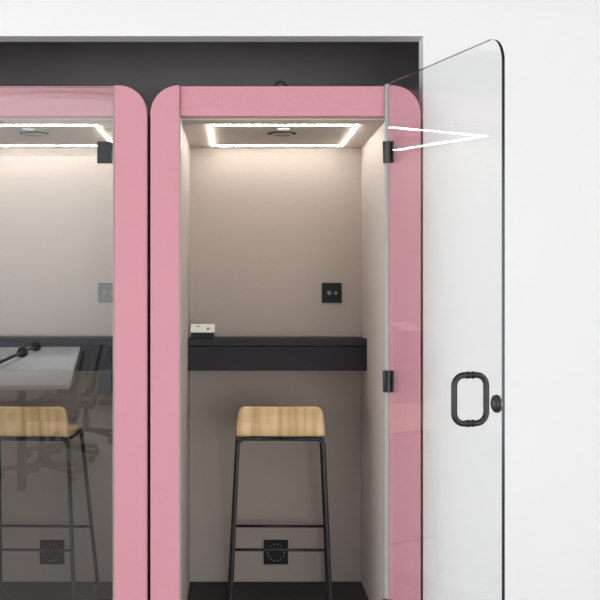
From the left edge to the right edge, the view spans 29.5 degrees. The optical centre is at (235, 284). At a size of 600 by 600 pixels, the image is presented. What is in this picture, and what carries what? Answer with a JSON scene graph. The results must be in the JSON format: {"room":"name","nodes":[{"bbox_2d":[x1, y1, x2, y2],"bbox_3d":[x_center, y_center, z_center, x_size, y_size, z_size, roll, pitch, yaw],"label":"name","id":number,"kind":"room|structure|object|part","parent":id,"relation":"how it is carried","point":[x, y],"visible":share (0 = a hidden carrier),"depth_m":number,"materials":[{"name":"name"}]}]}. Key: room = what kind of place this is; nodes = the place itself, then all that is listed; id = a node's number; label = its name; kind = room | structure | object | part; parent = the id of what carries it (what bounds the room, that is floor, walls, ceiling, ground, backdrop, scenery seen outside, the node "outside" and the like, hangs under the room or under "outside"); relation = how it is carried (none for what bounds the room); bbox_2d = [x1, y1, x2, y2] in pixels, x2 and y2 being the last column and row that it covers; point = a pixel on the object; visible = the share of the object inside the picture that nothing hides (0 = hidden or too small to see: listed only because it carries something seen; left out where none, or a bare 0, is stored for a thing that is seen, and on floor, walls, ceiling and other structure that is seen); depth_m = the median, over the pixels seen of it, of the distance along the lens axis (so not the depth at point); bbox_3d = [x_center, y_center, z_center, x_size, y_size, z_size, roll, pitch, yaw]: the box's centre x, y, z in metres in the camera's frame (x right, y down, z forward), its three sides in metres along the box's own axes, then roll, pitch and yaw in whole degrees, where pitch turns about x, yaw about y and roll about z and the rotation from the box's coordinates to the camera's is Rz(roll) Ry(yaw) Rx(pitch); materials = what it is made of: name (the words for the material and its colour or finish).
{"room":"open-plan office","nodes":[
{"label":"open-plan office","id":0,"kind":"room"},
{"bbox_2d":[0,42,418,114],"bbox_3d":[-0.181,0.075,5.300,2.662,2.850,0.100,0,0,0],"label":"wall","id":1,"kind":"structure","parent":0,"point":[148,68],"depth_m":5.25,"materials":[{"name":"grey paint"}]},
{"bbox_2d":[0,0,599,599],"bbox_3d":[-0.500,-0.025,4.291,9.400,3.050,0.102,0,0,0],"label":"wall","id":2,"kind":"structure","parent":0,"point":[551,48],"depth_m":4.24,"materials":[{"name":"white paint"}]},
{"bbox_3d":[-0.500,1.450,-0.485,9.400,0.100,9.450,0,0,0],"label":"floor","id":3,"kind":"structure","parent":0,"visible":0},
{"bbox_2d":[0,85,149,599],"bbox_3d":[-0.828,0.331,4.678,0.998,2.138,1.095,0,0,0],"label":"booth","id":4,"kind":"object","parent":3,"relation":"on","point":[75,160],"visible":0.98,"depth_m":5.14,"materials":[{"name":"pink fabric"}]},
{"bbox_2d":[0,406,98,599],"bbox_3d":[-0.843,0.915,4.802,0.451,0.854,0.514,0,0,2],"label":"bar stool","id":5,"kind":"object","parent":4,"relation":"on","point":[50,422],"visible":1,"depth_m":4.56,"materials":[{"name":"black"}]},
{"bbox_3d":[-1.035,0.977,4.904,0.051,0.730,0.325,0,0,0],"label":"leg","id":6,"kind":"part","parent":5,"relation":"part of","materials":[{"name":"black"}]},
{"bbox_3d":[-0.956,0.977,4.680,0.218,0.730,0.238,0,0,2],"label":"leg","id":7,"kind":"part","parent":5,"relation":"part of","materials":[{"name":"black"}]},
{"bbox_3d":[-0.738,0.977,4.673,0.218,0.730,0.238,0,0,2],"label":"leg","id":8,"kind":"part","parent":5,"relation":"part of","materials":[{"name":"black metal"}]},
{"bbox_3d":[-0.643,0.977,4.890,0.051,0.730,0.325,0,0,4],"label":"leg","id":9,"kind":"part","parent":5,"relation":"part of","materials":[{"name":"black metal"}]},
{"bbox_2d":[40,540,63,563],"bbox_3d":[-0.831,1.207,5.124,0.110,0.110,0.022,0,0,0],"label":"air vent","id":10,"kind":"object","parent":4,"relation":"attached to","point":[45,557],"depth_m":5.12,"materials":[{"name":"black plastic"}]},
{"bbox_3d":[-0.838,0.297,4.196,0.766,2.055,0.010,0,0,0],"label":"glass pane","id":11,"kind":"part","parent":4,"relation":"part of","materials":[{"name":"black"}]},
{"bbox_2d":[0,336,112,345],"bbox_3d":[-0.835,0.248,5.019,0.769,0.031,0.233,0,0,0],"label":"shelf","id":12,"kind":"object","parent":4,"relation":"attached to","point":[4,340],"depth_m":4.90,"materials":[{"name":"black wood"}]},
{"bbox_3d":[-0.835,-0.630,4.700,0.769,0.020,0.870,0,0,0],"label":"ceiling panel","id":13,"kind":"part","parent":4,"relation":"part of","materials":[{"name":"beige fabric"}]},
{"bbox_3d":[-0.835,0.361,5.170,0.769,2.002,0.070,0,0,0],"label":"panel","id":14,"kind":"part","parent":4,"relation":"part of","materials":[{"name":"beige fabric"}]},
{"bbox_2d":[98,283,112,302],"bbox_3d":[-0.578,0.035,5.121,0.090,0.090,0.028,0,0,0],"label":"switch plate","id":15,"kind":"object","parent":4,"relation":"attached to","point":[105,290],"depth_m":5.13,"materials":[{"name":"grey plastic"}]},
{"bbox_3d":[-0.390,0.331,4.228,0.122,2.138,0.075,0,0,0],"label":"post","id":16,"kind":"part","parent":4,"relation":"part of","materials":[{"name":"pink fabric"}]},
{"bbox_2d":[150,39,504,599],"bbox_3d":[0.242,0.328,4.286,1.116,2.144,1.877,0,0,0],"label":"booth","id":17,"kind":"object","parent":3,"relation":"on","point":[286,220],"visible":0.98,"depth_m":4.91,"materials":[{"name":"pink fabric"}]},
{"bbox_3d":[-0.262,0.331,4.228,0.108,2.138,0.075,0,0,0],"label":"post","id":18,"kind":"part","parent":17,"relation":"part of","materials":[{"name":"pink fabric"}]},
{"bbox_3d":[-0.218,0.341,4.735,0.020,2.002,0.940,0,0,0],"label":"lining panel","id":19,"kind":"part","parent":17,"relation":"part of","materials":[{"name":"beige fabric"}]},
{"bbox_2d":[191,324,214,338],"bbox_3d":[-0.145,0.202,4.949,0.104,0.061,0.069,0,0,0],"label":"module","id":20,"kind":"object","parent":17,"relation":"on","point":[198,331],"visible":1,"depth_m":4.92,"materials":[{"name":"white plastic"}]},
{"bbox_3d":[-0.145,0.189,4.949,0.104,0.035,0.069,0,0,0],"label":"plate","id":21,"kind":"part","parent":20,"relation":"part of","materials":[{"name":"white plastic"}]},
{"bbox_3d":[0.179,0.361,5.170,0.774,2.002,0.070,0,0,0],"label":"panel","id":22,"kind":"part","parent":17,"relation":"part of","materials":[{"name":"beige fabric"}]},
{"bbox_2d":[264,540,287,563],"bbox_3d":[0.180,1.207,5.124,0.110,0.110,0.022,0,0,0],"label":"air vent","id":23,"kind":"object","parent":17,"relation":"attached to","point":[270,557],"depth_m":5.12,"materials":[{"name":"black plastic"}]},
{"bbox_2d":[188,336,366,345],"bbox_3d":[0.179,0.248,5.019,0.774,0.031,0.233,0,0,0],"label":"shelf","id":24,"kind":"object","parent":17,"relation":"attached to","point":[218,340],"depth_m":4.90,"materials":[{"name":"black wood"}]},
{"bbox_2d":[228,406,332,599],"bbox_3d":[0.184,0.915,4.802,0.451,0.854,0.514,0,0,1],"label":"bar stool","id":25,"kind":"object","parent":17,"relation":"on","point":[252,421],"visible":1,"depth_m":4.56,"materials":[{"name":"brown wood"}]},
{"bbox_3d":[-0.010,0.977,4.901,0.051,0.730,0.325,0,0,-1],"label":"leg","id":26,"kind":"part","parent":25,"relation":"part of","materials":[{"name":"black metal"}]},
{"bbox_3d":[0.073,0.977,4.679,0.218,0.730,0.238,0,0,1],"label":"leg","id":27,"kind":"part","parent":25,"relation":"part of","materials":[{"name":"black metal"}]},
{"bbox_3d":[0.291,0.977,4.674,0.218,0.730,0.238,0,0,1],"label":"leg","id":28,"kind":"part","parent":25,"relation":"part of","materials":[{"name":"black metal"}]},
{"bbox_3d":[0.382,0.977,4.893,0.051,0.730,0.325,0,0,3],"label":"leg","id":29,"kind":"part","parent":25,"relation":"part of","materials":[{"name":"black metal"}]},
{"bbox_2d":[275,81,286,85],"bbox_3d":[0.171,-0.756,4.311,0.058,0.042,0.010,0,0,-11],"label":"power cable","id":30,"kind":"object","parent":17,"relation":"on","point":[277,82],"visible":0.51,"depth_m":4.31,"materials":[{"name":"black plastic"}]},
{"bbox_3d":[0.179,-0.630,4.700,0.774,0.020,0.870,0,0,0],"label":"ceiling panel","id":31,"kind":"part","parent":17,"relation":"part of","materials":[{"name":"beige fabric"}]},
{"bbox_2d":[322,283,341,302],"bbox_3d":[0.433,0.035,5.121,0.090,0.090,0.028,0,0,0],"label":"switch plate","id":32,"kind":"object","parent":17,"relation":"attached to","point":[331,292],"depth_m":5.13,"materials":[{"name":"black plastic"}]},
{"bbox_3d":[0.576,0.341,4.735,0.020,2.002,0.940,0,0,0],"label":"lining panel","id":33,"kind":"part","parent":17,"relation":"part of","materials":[{"name":"beige fabric"}]},
{"bbox_3d":[0.624,0.331,4.228,0.116,2.138,0.075,0,0,0],"label":"post","id":34,"kind":"part","parent":17,"relation":"part of","materials":[{"name":"pink fabric"}]},
{"bbox_3d":[0.677,0.291,3.780,0.010,2.068,0.862,0,0,-16],"label":"glass pane","id":35,"kind":"part","parent":17,"relation":"part of","materials":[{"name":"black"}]},
{"bbox_3d":[0.736,0.359,3.567,0.130,0.175,0.024,0,0,-16],"label":"pull handle","id":36,"kind":"part","parent":17,"relation":"part of","materials":[{"name":"black metal"}]},
{"bbox_3d":[0.775,0.353,3.374,0.018,0.054,0.054,0,0,-15],"label":"door knob","id":37,"kind":"part","parent":17,"relation":"part of","materials":[{"name":"grey metal"}]}
]}

